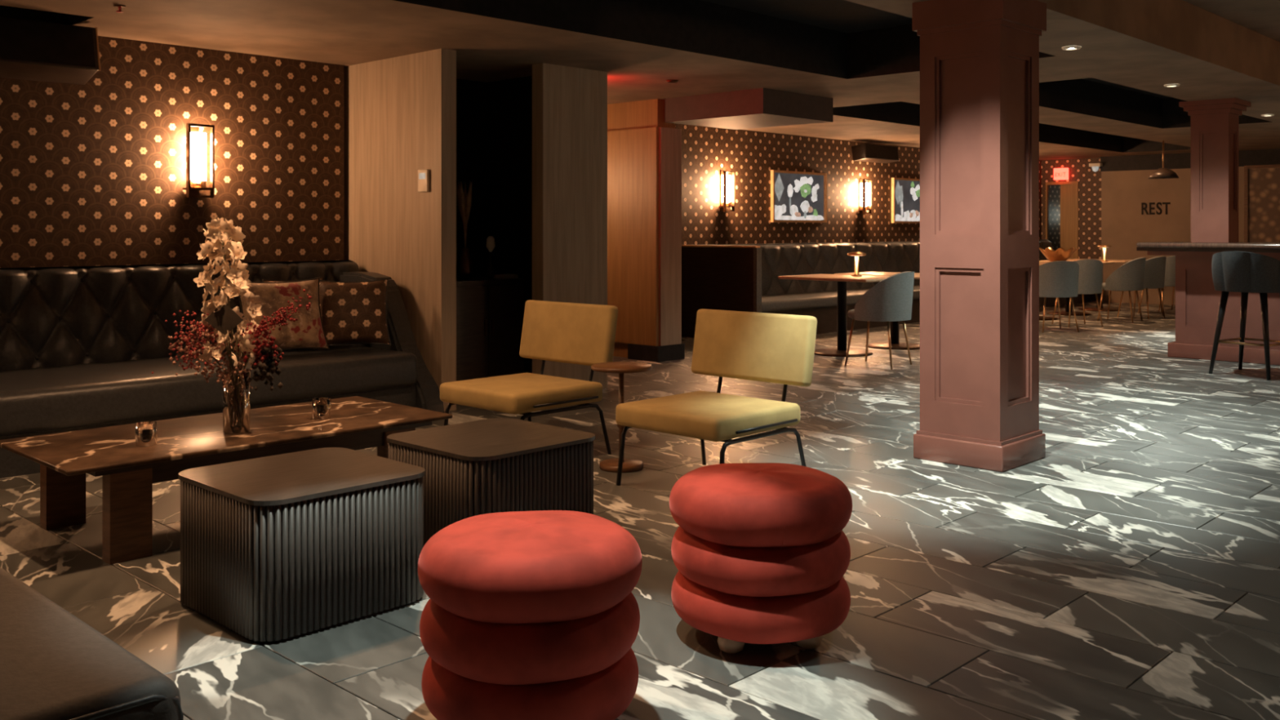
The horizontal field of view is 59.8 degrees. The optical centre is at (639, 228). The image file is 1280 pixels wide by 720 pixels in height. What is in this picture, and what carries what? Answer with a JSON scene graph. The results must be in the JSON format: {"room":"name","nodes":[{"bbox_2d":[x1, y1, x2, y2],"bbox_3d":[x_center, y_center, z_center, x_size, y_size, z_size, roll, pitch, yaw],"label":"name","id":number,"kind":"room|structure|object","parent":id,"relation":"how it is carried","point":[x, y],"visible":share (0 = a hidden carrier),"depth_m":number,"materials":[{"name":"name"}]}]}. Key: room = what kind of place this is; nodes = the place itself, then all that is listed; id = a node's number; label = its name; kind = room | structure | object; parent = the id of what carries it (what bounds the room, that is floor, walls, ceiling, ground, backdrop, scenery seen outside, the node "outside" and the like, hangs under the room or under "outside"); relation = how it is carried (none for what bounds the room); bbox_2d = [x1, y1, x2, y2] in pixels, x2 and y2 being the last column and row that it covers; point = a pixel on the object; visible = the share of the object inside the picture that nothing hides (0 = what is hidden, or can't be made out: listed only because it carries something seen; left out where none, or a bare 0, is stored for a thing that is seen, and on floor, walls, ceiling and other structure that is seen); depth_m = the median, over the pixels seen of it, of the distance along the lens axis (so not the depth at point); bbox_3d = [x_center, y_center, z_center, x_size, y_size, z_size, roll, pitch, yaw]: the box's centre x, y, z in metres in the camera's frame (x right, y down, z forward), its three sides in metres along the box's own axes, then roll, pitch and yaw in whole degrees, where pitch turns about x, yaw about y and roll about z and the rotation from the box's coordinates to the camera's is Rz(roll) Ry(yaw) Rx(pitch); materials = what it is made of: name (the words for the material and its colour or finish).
{"room":"bar lounge","nodes":[
{"label":"bar lounge","id":0,"kind":"room"},
{"bbox_2d":[0,35,487,277],"bbox_3d":[-4.119,-0.170,6.045,0.120,2.740,8.200,0,0,44],"label":"wall","id":1,"kind":"structure","parent":0,"point":[93,173],"depth_m":7.15,"materials":[{"name":"paper"}]},
{"bbox_2d":[0,17,100,84],"bbox_3d":[-3.553,-0.982,6.219,0.868,0.260,0.421,0,-14,-43],"label":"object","id":2,"kind":"object","parent":1,"relation":"attached to","point":[30,50],"visible":1,"depth_m":6.21,"materials":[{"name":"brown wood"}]},
{"bbox_2d":[0,17,95,66],"bbox_3d":[-3.418,-1.032,6.069,0.820,0.230,0.006,0,-14,-43],"label":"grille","id":3,"kind":"object","parent":2,"relation":"attached to","point":[20,40],"depth_m":6.18,"materials":[{"name":"black metal"}]},
{"bbox_2d":[182,123,214,198],"bbox_3d":[-2.857,-0.435,7.177,0.127,0.470,0.168,0,0,44],"label":"wall sconce","id":4,"kind":"object","parent":1,"relation":"attached to","point":[196,141],"visible":1,"depth_m":7.13,"materials":[{"name":"white glass"}]},
{"bbox_2d":[182,186,212,190],"bbox_3d":[-2.853,-0.258,7.173,0.109,0.015,0.146,0,0,44],"label":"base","id":5,"kind":"object","parent":4,"relation":"attached to","point":[187,188],"depth_m":7.13,"materials":[{"name":"brown metal"}]},
{"bbox_2d":[344,48,456,411],"bbox_3d":[-1.705,0.010,7.747,1.240,2.380,0.120,0,0,44],"label":"wall partition","id":6,"kind":"structure","parent":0,"point":[400,112],"depth_m":7.52,"materials":[{"name":"brown wood"}]},
{"bbox_2d":[417,168,429,191],"bbox_3d":[-1.438,-0.320,7.389,0.110,0.150,0.024,0,0,44],"label":"thermostat","id":7,"kind":"object","parent":6,"relation":"attached to","point":[424,174],"visible":1,"depth_m":7.37,"materials":[{"name":"white plastic"}]},
{"bbox_2d":[487,75,532,373],"bbox_3d":[-1.263,0.010,9.071,2.200,2.380,0.120,0,0,44],"label":"wall","id":8,"kind":"structure","parent":0,"point":[509,101],"depth_m":8.75,"materials":[{"name":"black paint"}]},
{"bbox_2d":[532,62,607,388],"bbox_3d":[-0.511,0.010,8.180,0.120,2.380,0.640,0,0,44],"label":"wall","id":9,"kind":"structure","parent":0,"point":[570,104],"depth_m":8.09,"materials":[{"name":"brown wood"}]},
{"bbox_2d":[0,300,1279,719],"bbox_3d":[4.012,1.260,8.352,11.000,0.120,22.800,0,0,44],"label":"floor","id":10,"kind":"structure","parent":0,"point":[1130,570],"depth_m":3.91,"materials":[{"name":"tile"}]},
{"bbox_2d":[0,567,183,719],"bbox_3d":[-1.793,0.978,2.211,1.850,0.405,1.000,0,0,44],"label":"bench","id":11,"kind":"object","parent":10,"relation":"on","point":[54,665],"visible":1,"depth_m":1.94,"materials":[{"name":"black leather"}]},
{"bbox_2d":[0,259,444,478],"bbox_3d":[-3.933,0.710,5.218,1.256,0.980,6.465,0,0,44],"label":"sofa","id":12,"kind":"object","parent":10,"relation":"on","point":[81,347],"visible":0.59,"depth_m":6.42,"materials":[{"name":"leather"}]},
{"bbox_2d":[238,277,328,349],"bbox_3d":[-2.211,0.535,6.874,0.548,0.447,0.218,0,0,-40],"label":"pillow","id":13,"kind":"object","parent":12,"relation":"on","point":[308,331],"visible":0.66,"depth_m":6.85,"materials":[{"name":"fabric"}]},
{"bbox_2d":[262,276,323,282],"bbox_3d":[-2.232,0.530,7.228,0.176,0.422,0.450,0,0,39],"label":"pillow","id":14,"kind":"object","parent":12,"relation":"on","point":[320,277],"visible":0.06,"depth_m":7.14,"materials":[{"name":"fabric"}]},
{"bbox_2d":[319,278,391,346],"bbox_3d":[-1.849,0.540,7.164,0.472,0.432,0.216,0,0,-22],"label":"pillow","id":15,"kind":"object","parent":12,"relation":"on","point":[352,312],"visible":0.89,"depth_m":7.10,"materials":[{"name":"fabric"}]},
{"bbox_2d":[0,395,452,564],"bbox_3d":[-1.703,1.020,4.720,0.800,0.361,1.640,0,0,44],"label":"coffee table","id":16,"kind":"object","parent":10,"relation":"on","point":[129,472],"visible":0.89,"depth_m":4.44,"materials":[{"name":"stone"}]},
{"bbox_2d":[135,421,157,446],"bbox_3d":[-1.915,0.795,4.313,0.080,0.085,0.080,0,0,44],"label":"glass","id":17,"kind":"object","parent":16,"relation":"on","point":[146,432],"visible":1,"depth_m":4.28,"materials":[{"name":"clear glass"}]},
{"bbox_2d":[151,217,311,433],"bbox_3d":[-1.653,0.395,4.582,0.571,0.886,0.347,0,0,-1],"label":"flower arrangement","id":18,"kind":"object","parent":16,"relation":"on","point":[237,386],"visible":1,"depth_m":4.57,"materials":[{"name":"white plant"}]},
{"bbox_2d":[311,397,330,419],"bbox_3d":[-1.410,0.795,4.924,0.080,0.085,0.080,0,0,44],"label":"glass","id":19,"kind":"object","parent":16,"relation":"on","point":[321,406],"visible":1,"depth_m":4.89,"materials":[{"name":"clear glass"}]},
{"bbox_2d":[178,447,425,643],"bbox_3d":[-1.087,0.991,3.586,0.604,0.418,0.604,0,0,44],"label":"side table","id":20,"kind":"object","parent":10,"relation":"on","point":[287,546],"visible":1,"depth_m":3.37,"materials":[{"name":"brown wood"}]},
{"bbox_2d":[386,417,595,546],"bbox_3d":[-0.562,0.991,4.204,0.604,0.418,0.604,0,0,44],"label":"side table","id":21,"kind":"object","parent":10,"relation":"on","point":[476,468],"visible":0.55,"depth_m":4.00,"materials":[{"name":"brown wood"}]},
{"bbox_2d":[456,276,527,381],"bbox_3d":[-1.295,0.787,8.310,0.550,0.825,0.740,0,0,44],"label":"base cabinet","id":22,"kind":"object","parent":10,"relation":"on","point":[490,312],"visible":0.57,"depth_m":8.13,"materials":[{"name":"brown wood"}]},
{"bbox_2d":[456,181,472,279],"bbox_3d":[-1.286,0.014,8.200,0.110,0.720,0.165,0,0,-23],"label":"vase","id":23,"kind":"object","parent":22,"relation":"on","point":[464,201],"visible":0.98,"depth_m":8.18,"materials":[{"name":"brown metal"}]},
{"bbox_2d":[485,235,495,278],"bbox_3d":[-1.122,0.214,8.352,0.070,0.320,0.070,0,0,44],"label":"bud vase","id":24,"kind":"object","parent":22,"relation":"on","point":[490,245],"visible":1,"depth_m":8.33,"materials":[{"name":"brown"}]},
{"bbox_2d":[440,299,617,454],"bbox_3d":[-0.603,0.805,5.921,0.710,0.795,0.697,0,0,44],"label":"lounge chair","id":25,"kind":"object","parent":10,"relation":"on","point":[574,333],"visible":0.86,"depth_m":5.91,"materials":[{"name":"yellow fabric"}]},
{"bbox_2d":[417,510,642,719],"bbox_3d":[-0.263,0.958,2.699,0.537,0.485,0.535,0,0,24],"label":"stool","id":26,"kind":"object","parent":10,"relation":"on","point":[526,615],"visible":1,"depth_m":2.49,"materials":[{"name":"red fabric"}]},
{"bbox_2d":[591,361,651,472],"bbox_3d":[-0.093,0.942,5.571,0.304,0.517,0.304,0,0,44],"label":"table","id":27,"kind":"object","parent":10,"relation":"on","point":[629,465],"visible":0.84,"depth_m":5.53,"materials":[{"name":"brown wood"}]},
{"bbox_2d":[615,308,817,485],"bbox_3d":[0.344,0.805,5.218,0.710,0.795,0.697,0,0,44],"label":"lounge chair","id":28,"kind":"object","parent":10,"relation":"on","point":[763,347],"visible":0.96,"depth_m":5.22,"materials":[{"name":"yellow fabric"}]},
{"bbox_2d":[669,462,852,653],"bbox_3d":[0.356,0.958,3.288,0.537,0.485,0.535,0,0,-8],"label":"stool","id":29,"kind":"object","parent":10,"relation":"on","point":[761,552],"visible":1,"depth_m":3.08,"materials":[{"name":"red fabric"}]},
{"bbox_2d":[777,274,889,356],"bbox_3d":[1.944,0.829,10.703,1.000,0.742,0.720,0,0,44],"label":"dining table","id":30,"kind":"object","parent":10,"relation":"on","point":[842,279],"visible":0.9,"depth_m":10.66,"materials":[{"name":"brown wood"}]},
{"bbox_2d":[847,251,866,276],"bbox_3d":[2.086,0.340,10.705,0.180,0.235,0.180,0,0,44],"label":"table lamp","id":31,"kind":"object","parent":30,"relation":"on","point":[856,254],"visible":1,"depth_m":10.69,"materials":[{"name":"gold metal"}]},
{"bbox_2d":[834,271,919,350],"bbox_3d":[2.591,0.829,11.316,1.000,0.742,0.720,0,0,44],"label":"dining table","id":32,"kind":"object","parent":10,"relation":"on","point":[894,326],"visible":0.58,"depth_m":11.27,"materials":[{"name":"brown metal"}]},
{"bbox_2d":[844,271,914,369],"bbox_3d":[2.112,0.786,9.768,0.589,0.832,0.585,0,0,36],"label":"dining chair","id":33,"kind":"object","parent":10,"relation":"on","point":[891,300],"visible":1,"depth_m":9.52,"materials":[{"name":"grey fabric"}]},
{"bbox_2d":[681,239,1090,337],"bbox_3d":[3.966,0.690,15.287,1.095,1.020,9.070,0,0,44],"label":"banquette","id":34,"kind":"object","parent":10,"relation":"on","point":[744,277],"visible":0.43,"depth_m":12.95,"materials":[{"name":"leather"}]},
{"bbox_2d":[912,0,1046,472],"bbox_3d":[1.777,0.010,5.819,0.500,2.380,0.500,0,0,44],"label":"column","id":35,"kind":"structure","parent":10,"relation":"on","point":[980,59],"depth_m":5.67,"materials":[{"name":"paint"}]},
{"bbox_2d":[1039,262,1057,320],"bbox_3d":[5.267,0.829,14.847,1.000,0.742,0.720,0,0,44],"label":"dining table","id":36,"kind":"object","parent":10,"relation":"on","point":[1041,317],"visible":0.12,"depth_m":14.65,"materials":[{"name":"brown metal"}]},
{"bbox_2d":[1039,247,1076,262],"bbox_3d":[5.593,0.353,14.908,0.500,0.207,0.507,0,0,44],"label":"decorative bowl","id":37,"kind":"object","parent":36,"relation":"on","point":[1060,254],"visible":0.84,"depth_m":14.77,"materials":[{"name":"gold metal"}]},
{"bbox_2d":[1039,261,1079,332],"bbox_3d":[4.857,0.786,13.087,0.585,0.832,0.589,0,0,-6],"label":"dining chair","id":38,"kind":"object","parent":10,"relation":"on","point":[1057,279],"visible":0.76,"depth_m":12.84,"materials":[{"name":"grey fabric"}]},
{"bbox_2d":[1039,260,1114,315],"bbox_3d":[6.029,0.829,15.640,1.000,0.742,0.720,0,0,44],"label":"dining table","id":39,"kind":"object","parent":10,"relation":"on","point":[1066,312],"visible":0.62,"depth_m":15.54,"materials":[{"name":"brown metal"}]},
{"bbox_2d":[1097,244,1111,261],"bbox_3d":[6.491,0.340,15.542,0.180,0.235,0.180,0,0,44],"label":"table lamp","id":40,"kind":"object","parent":39,"relation":"on","point":[1104,246],"visible":0.98,"depth_m":15.52,"materials":[{"name":"gold metal"}]},
{"bbox_2d":[1051,259,1102,327],"bbox_3d":[5.423,0.786,13.777,0.585,0.832,0.589,0,0,-6],"label":"dining chair","id":41,"kind":"object","parent":10,"relation":"on","point":[1091,271],"visible":0.57,"depth_m":13.52,"materials":[{"name":"grey fabric"}]},
{"bbox_2d":[1066,258,1132,311],"bbox_3d":[6.792,0.829,16.432,1.000,0.742,0.720,0,0,44],"label":"dining table","id":42,"kind":"object","parent":10,"relation":"on","point":[1099,295],"visible":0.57,"depth_m":16.32,"materials":[{"name":"brown wood"}]},
{"bbox_2d":[1097,257,1146,322],"bbox_3d":[6.278,0.786,14.500,0.589,0.832,0.585,0,0,39],"label":"dining chair","id":43,"kind":"object","parent":10,"relation":"on","point":[1130,276],"visible":0.98,"depth_m":14.25,"materials":[{"name":"grey fabric"}]},
{"bbox_2d":[1117,256,1166,319],"bbox_3d":[6.795,0.786,15.038,0.585,0.832,0.589,0,0,-38],"label":"dining chair","id":44,"kind":"object","parent":10,"relation":"on","point":[1155,267],"visible":0.59,"depth_m":14.78,"materials":[{"name":"grey fabric"}]},
{"bbox_2d":[1137,255,1175,315],"bbox_3d":[7.345,0.786,15.611,0.585,0.832,0.589,0,0,-21],"label":"dining chair","id":45,"kind":"object","parent":10,"relation":"on","point":[1170,271],"visible":0.22,"depth_m":15.34,"materials":[{"name":"grey fabric"}]},
{"bbox_2d":[1158,286,1174,311],"bbox_3d":[7.871,0.786,16.155,0.585,0.832,0.589,0,0,-41],"label":"dining chair","id":46,"kind":"object","parent":10,"relation":"on","point":[1173,286],"visible":0.02,"depth_m":16.42,"materials":[{"name":"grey metal"}]},
{"bbox_2d":[1136,241,1279,365],"bbox_3d":[6.276,0.663,9.449,3.660,1.073,1.080,0,0,44],"label":"bar counter","id":47,"kind":"object","parent":10,"relation":"on","point":[1197,301],"depth_m":10.17,"materials":[{"name":"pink wood"}]},
{"bbox_2d":[1136,241,1279,248],"bbox_3d":[6.283,0.148,9.442,3.640,0.043,1.080,0,0,44],"label":"countertop","id":48,"kind":"structure","parent":47,"relation":"on","point":[1159,244],"depth_m":9.94,"materials":[{"name":"grey wood"}]},
{"bbox_2d":[1178,97,1251,242],"bbox_3d":[5.353,-0.527,10.351,0.480,1.305,0.480,0,0,44],"label":"column","id":49,"kind":"structure","parent":47,"relation":"on","point":[1214,122],"depth_m":10.25,"materials":[{"name":"paint"}]},
{"bbox_2d":[1208,251,1279,380],"bbox_3d":[5.008,0.691,9.111,0.585,1.022,0.612,0,0,-34],"label":"bar stool","id":50,"kind":"object","parent":10,"relation":"on","point":[1244,273],"visible":1,"depth_m":8.93,"materials":[{"name":"grey fabric"}]},
{"bbox_2d":[0,0,1279,159],"bbox_3d":[4.005,-1.410,8.359,11.020,0.460,22.800,0,0,44],"label":"ceiling","id":51,"kind":"structure","parent":0,"point":[1108,96],"depth_m":7.69,"materials":[{"name":"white paint"}]},
{"bbox_2d":[113,4,125,13],"bbox_3d":[-2.751,-1.163,5.881,0.060,0.034,0.060,0,0,44],"label":"sprinkler","id":52,"kind":"object","parent":51,"relation":"attached to","point":[119,6],"visible":1,"depth_m":5.87,"materials":[{"name":"brown metal"}]},
{"bbox_2d":[666,80,678,83],"bbox_3d":[0.255,-1.170,8.845,0.096,0.020,0.096,0,0,44],"label":"smoke detector","id":53,"kind":"object","parent":51,"relation":"attached to","point":[667,81],"visible":1,"depth_m":8.81,"materials":[{"name":"brown plastic"}]},
{"bbox_2d":[664,88,833,129],"bbox_3d":[0.984,-1.073,10.065,1.120,0.215,1.030,0,0,44],"label":"soffit","id":54,"kind":"object","parent":51,"relation":"attached to","point":[757,108],"depth_m":9.74,"materials":[{"name":"paint"}]},
{"bbox_2d":[1062,45,1081,50],"bbox_3d":[2.803,-1.173,7.225,0.120,0.011,0.120,0,0,44],"label":"recessed light","id":55,"kind":"object","parent":51,"relation":"in","point":[1075,47],"visible":1,"depth_m":7.20,"materials":[{"name":"white plastic"}]},
{"bbox_2d":[1147,140,1178,178],"bbox_3d":[7.013,-0.925,14.902,0.380,0.510,0.380,0,0,44],"label":"pendant lamp","id":56,"kind":"object","parent":51,"relation":"hanging from","point":[1161,173],"visible":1,"depth_m":14.82,"materials":[{"name":"brown metal"}]},
{"bbox_2d":[1163,84,1179,87],"bbox_3d":[4.358,-1.173,9.115,0.120,0.011,0.120,0,0,44],"label":"recessed light","id":57,"kind":"object","parent":51,"relation":"in","point":[1167,85],"visible":1,"depth_m":9.10,"materials":[{"name":"white plastic"}]},
{"bbox_2d":[1261,114,1274,116],"bbox_3d":[6.498,-1.173,11.511,0.120,0.011,0.120,0,0,44],"label":"recessed light","id":58,"kind":"object","parent":51,"relation":"in","point":[1264,115],"visible":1,"depth_m":11.47,"materials":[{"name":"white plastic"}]},
{"bbox_2d":[607,98,681,357],"bbox_3d":[-0.254,0.010,10.653,1.460,2.380,0.320,0,0,44],"label":"wall","id":59,"kind":"structure","parent":0,"point":[644,151],"depth_m":10.21,"materials":[{"name":"brown wood"}]},
{"bbox_2d":[627,343,684,362],"bbox_3d":[0.149,1.131,10.265,0.380,0.139,0.360,0,0,44],"label":"baseboard","id":60,"kind":"structure","parent":59,"relation":"attached to","point":[637,352],"depth_m":10.13,"materials":[{"name":"black paint"}]},
{"bbox_2d":[675,123,1041,244],"bbox_3d":[3.562,-0.170,15.758,0.120,2.740,12.750,0,0,44],"label":"wall","id":61,"kind":"structure","parent":0,"point":[706,151],"depth_m":13.68,"materials":[{"name":"paper"}]},
{"bbox_2d":[719,170,734,211],"bbox_3d":[1.000,-0.435,12.916,0.127,0.470,0.168,0,0,44],"label":"wall sconce","id":62,"kind":"object","parent":61,"relation":"attached to","point":[725,180],"visible":1,"depth_m":12.88,"materials":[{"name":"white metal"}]},
{"bbox_2d":[770,169,826,222],"bbox_3d":[2.014,-0.400,14.029,0.044,0.640,1.150,0,0,44],"label":"framed picture","id":63,"kind":"object","parent":61,"relation":"attached to","point":[797,197],"visible":1,"depth_m":14.03,"materials":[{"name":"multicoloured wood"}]},
{"bbox_2d":[857,178,871,213],"bbox_3d":[3.032,-0.435,15.027,0.127,0.470,0.168,0,0,44],"label":"wall sconce","id":64,"kind":"object","parent":61,"relation":"attached to","point":[863,186],"visible":1,"depth_m":15.00,"materials":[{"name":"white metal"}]},
{"bbox_2d":[851,143,899,163],"bbox_3d":[3.193,-1.019,15.107,0.241,0.200,0.840,-11,-8,43],"label":"wall speaker","id":65,"kind":"object","parent":61,"relation":"attached to","point":[869,153],"visible":1,"depth_m":14.92,"materials":[{"name":"brown wood"}]},
{"bbox_2d":[865,143,898,159],"bbox_3d":[3.278,-1.036,15.026,0.005,0.180,0.800,-11,-8,43],"label":"ceiling beam","id":66,"kind":"structure","parent":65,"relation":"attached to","point":[875,152],"depth_m":15.00,"materials":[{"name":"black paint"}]},
{"bbox_2d":[891,177,919,223],"bbox_3d":[3.948,-0.400,16.040,0.044,0.640,1.150,0,0,44],"label":"framed picture","id":67,"kind":"object","parent":61,"relation":"attached to","point":[905,192],"visible":0.73,"depth_m":15.90,"materials":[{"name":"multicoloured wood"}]},
{"bbox_2d":[1041,157,1101,301],"bbox_3d":[7.348,0.010,18.812,1.100,2.380,0.100,0,0,44],"label":"wall","id":68,"kind":"structure","parent":0,"point":[1089,180],"depth_m":18.64,"materials":[{"name":"paper"}]},
{"bbox_2d":[1053,168,1068,180],"bbox_3d":[7.140,-0.930,18.856,0.240,0.200,0.065,0,0,44],"label":"exit sign","id":69,"kind":"object","parent":68,"relation":"attached to","point":[1059,173],"visible":1,"depth_m":18.83,"materials":[{"name":"red plastic"}]},
{"bbox_2d":[1045,181,1078,258],"bbox_3d":[7.183,0.200,18.915,0.560,2.000,0.060,0,0,44],"label":"door","id":70,"kind":"structure","parent":68,"relation":"in","point":[1061,197],"depth_m":18.89,"materials":[{"name":"wood"}]},
{"bbox_2d":[1101,166,1244,305],"bbox_3d":[11.205,0.130,14.961,9.800,2.140,0.300,0,0,44],"label":"wall","id":71,"kind":"structure","parent":0,"point":[1123,225],"depth_m":17.80,"materials":[{"name":"brown paint"}]},
{"bbox_2d":[1088,163,1102,172],"bbox_3d":[7.474,-1.000,18.222,0.180,0.140,0.175,0,0,44],"label":"dome camera","id":72,"kind":"object","parent":71,"relation":"attached to","point":[1095,166],"visible":1,"depth_m":18.16,"materials":[{"name":"white plastic"}]},
{"bbox_2d":[1141,202,1170,214],"bbox_3d":[8.185,-0.322,17.648,0.435,0.197,0.012,0,0,44],"label":"sign lettering","id":73,"kind":"object","parent":71,"relation":"attached to","point":[1143,208],"depth_m":17.68},
{"bbox_2d":[1100,148,1279,171],"bbox_3d":[11.191,-1.060,14.947,9.800,0.240,0.340,0,0,44],"label":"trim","id":74,"kind":"structure","parent":71,"relation":"attached to","point":[1259,157],"depth_m":17.48,"materials":[{"name":"black paint"}]},
{"bbox_2d":[1244,164,1279,242],"bbox_3d":[9.743,-0.225,16.124,1.780,1.450,0.049,0,0,44],"label":"patterned panel","id":75,"kind":"object","parent":71,"relation":"attached to","point":[1261,182],"visible":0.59,"depth_m":16.58,"materials":[{"name":"brown wood"}]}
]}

